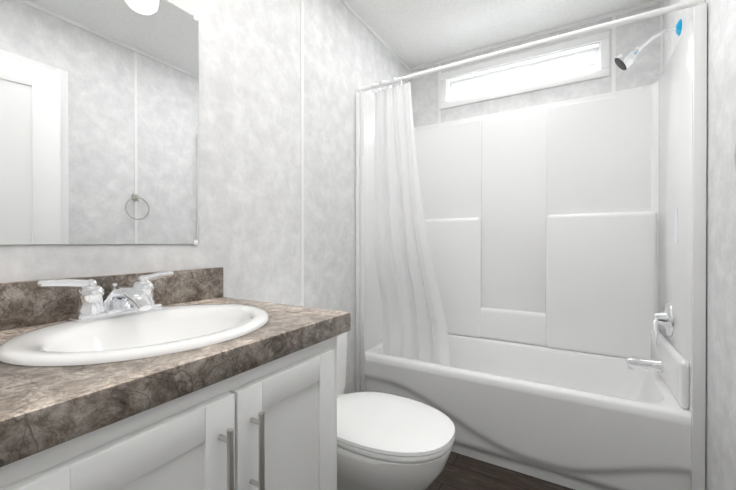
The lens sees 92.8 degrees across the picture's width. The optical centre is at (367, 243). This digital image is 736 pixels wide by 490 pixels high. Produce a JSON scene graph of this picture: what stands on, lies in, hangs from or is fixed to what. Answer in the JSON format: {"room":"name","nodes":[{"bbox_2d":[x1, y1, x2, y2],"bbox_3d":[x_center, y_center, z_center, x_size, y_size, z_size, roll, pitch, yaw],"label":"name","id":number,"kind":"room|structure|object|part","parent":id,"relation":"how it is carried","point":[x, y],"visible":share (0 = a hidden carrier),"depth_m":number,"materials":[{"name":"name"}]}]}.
{"room":"bathroom","nodes":[
{"label":"bathroom","id":0,"kind":"room"},
{"bbox_2d":[0,0,408,393],"bbox_3d":[-0.473,-0.136,1.481,0.100,2.420,3.130,0,0,31],"label":"wall","id":1,"kind":"structure","parent":0,"point":[250,147],"depth_m":1.49,"materials":[{"name":"paint"}]},
{"bbox_2d":[0,0,198,244],"bbox_3d":[-0.748,-0.381,0.909,0.008,0.773,0.667,0,0,31],"label":"mirror","id":2,"kind":"object","parent":1,"relation":"attached to","point":[99,121],"visible":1,"depth_m":0.94,"materials":[{"name":"clear glass"}]},
{"bbox_2d":[0,267,222,330],"bbox_3d":[-0.845,0.141,0.729,0.020,0.106,1.246,0,0,31],"label":"backsplash","id":3,"kind":"structure","parent":1,"relation":"attached to","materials":[{"name":"brown laminate"}]},
{"bbox_2d":[301,0,663,305],"bbox_3d":[0.226,-0.134,1.067,1.523,2.420,2.930,0,0,31],"label":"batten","id":4,"kind":"object","parent":1,"relation":"attached to","point":[613,15],"visible":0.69,"depth_m":2.04,"materials":[{"name":"white wood"}]},
{"bbox_2d":[358,0,704,92],"bbox_3d":[0.603,-0.911,1.700,1.520,0.044,0.044,0,0,31],"label":"curtain rod","id":5,"kind":"object","parent":1,"relation":"attached to","point":[688,4],"depth_m":1.52,"materials":[{"name":"white metal"}]},
{"bbox_2d":[366,68,449,365],"bbox_3d":[0.238,-0.096,1.992,0.418,1.565,0.169,0,0,31],"label":"shower curtain","id":6,"kind":"object","parent":5,"relation":"hanging from","point":[414,324],"depth_m":1.97,"materials":[{"name":"white fabric"}]},
{"bbox_3d":[0.603,-0.911,1.700,1.520,0.044,0.044,0,0,31],"label":"rail","id":7,"kind":"part","parent":5,"relation":"part of","materials":[{"name":"white metal"}]},
{"bbox_2d":[345,0,654,67],"bbox_3d":[0.226,-1.394,1.062,1.724,0.100,3.130,0,0,31],"label":"ceiling","id":8,"kind":"structure","parent":0,"point":[412,33],"depth_m":2.11,"materials":[{"name":"white paint"}]},
{"bbox_2d":[426,451,574,489],"bbox_3d":[0.226,1.126,1.072,1.724,0.100,3.130,0,0,31],"label":"floor","id":9,"kind":"structure","parent":0,"point":[460,472],"depth_m":1.60,"materials":[{"name":"brown wood"}]},
{"bbox_2d":[0,267,350,489],"bbox_3d":[-0.596,0.580,0.583,0.599,0.996,1.246,0,0,31],"label":"bathroom vanity","id":10,"kind":"object","parent":9,"relation":"on","point":[190,379],"visible":1,"depth_m":0.66,"materials":[{"name":"white"}]},
{"bbox_2d":[37,271,173,321],"bbox_3d":[-0.590,0.131,0.866,0.167,0.101,0.304,0,0,31],"label":"faucet","id":11,"kind":"object","parent":10,"relation":"on","point":[136,303],"depth_m":0.84,"materials":[{"name":"silver metal"}]},
{"bbox_2d":[0,304,268,365],"bbox_3d":[-0.477,0.244,0.799,0.450,0.132,0.514,0,0,31],"label":"sink","id":12,"kind":"object","parent":10,"relation":"in","point":[158,334],"depth_m":0.77,"materials":[{"name":"white ceramic"}]},
{"bbox_2d":[337,332,454,489],"bbox_3d":[-0.045,0.702,1.352,0.755,0.746,0.472,0,0,31],"label":"toilet","id":13,"kind":"object","parent":9,"relation":"on","point":[385,441],"visible":0.56,"depth_m":1.16,"materials":[{"name":"white ceramic"}]},
{"bbox_3d":[-0.277,0.509,1.490,0.214,0.361,0.472,0,0,31],"label":"tank","id":14,"kind":"part","parent":13,"relation":"part of","materials":[{"name":"white ceramic"}]},
{"bbox_3d":[-0.043,0.876,1.352,0.735,0.398,0.380,0,0,31],"label":"bowl","id":15,"kind":"part","parent":13,"relation":"part of","materials":[{"name":"white ceramic"}]},
{"bbox_3d":[0.059,0.654,1.291,0.515,0.046,0.388,0,0,31],"label":"seat","id":16,"kind":"part","parent":13,"relation":"part of","materials":[{"name":"white plastic"}]},
{"bbox_2d":[355,3,706,489],"bbox_3d":[0.775,0.098,1.994,1.518,1.950,0.771,0,0,31],"label":"shower","id":17,"kind":"object","parent":9,"relation":"on","point":[567,242],"visible":0.81,"depth_m":1.98,"materials":[{"name":"white plastic"}]},
{"bbox_3d":[1.328,0.579,1.689,0.136,0.068,0.060,0,0,31],"label":"spout","id":18,"kind":"part","parent":17,"relation":"part of","materials":[{"name":"silver metal"}]},
{"bbox_2d":[410,4,660,126],"bbox_3d":[0.999,-0.139,2.370,1.524,2.420,0.100,0,0,31],"label":"wall","id":19,"kind":"structure","parent":0,"point":[643,69],"depth_m":2.18,"materials":[{"name":"paint"}]},
{"bbox_2d":[440,31,609,108],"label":"window","id":20,"kind":"structure","parent":19,"relation":"in","point":[565,55],"depth_m":2.29,"materials":[{"name":"white glass"}]},
{"bbox_3d":[1.012,-1.114,2.378,0.903,0.138,0.003,0,0,31],"label":"glass","id":21,"kind":"part","parent":20,"relation":"part of","materials":[{"name":"glass"}]},
{"bbox_2d":[663,0,735,489],"bbox_3d":[0.924,-0.132,0.652,0.100,2.420,3.130,0,0,31],"label":"wall","id":22,"kind":"structure","parent":0,"point":[720,468],"depth_m":1.16,"materials":[{"name":"paint"}]},
{"bbox_2d":[614,19,681,69],"bbox_3d":[1.332,-0.942,1.680,0.248,0.176,0.084,0,0,31],"label":"shower head","id":23,"kind":"object","parent":22,"relation":"attached to","point":[625,60],"visible":1,"depth_m":1.69},
{"bbox_2d":[734,145,735,169],"bbox_3d":[0.984,-0.246,0.890,0.039,0.178,0.156,0,0,31],"label":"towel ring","id":24,"kind":"object","parent":22,"relation":"attached to","point":[735,157],"visible":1,"depth_m":0.96,"materials":[{"name":"silver metal"}]}
]}

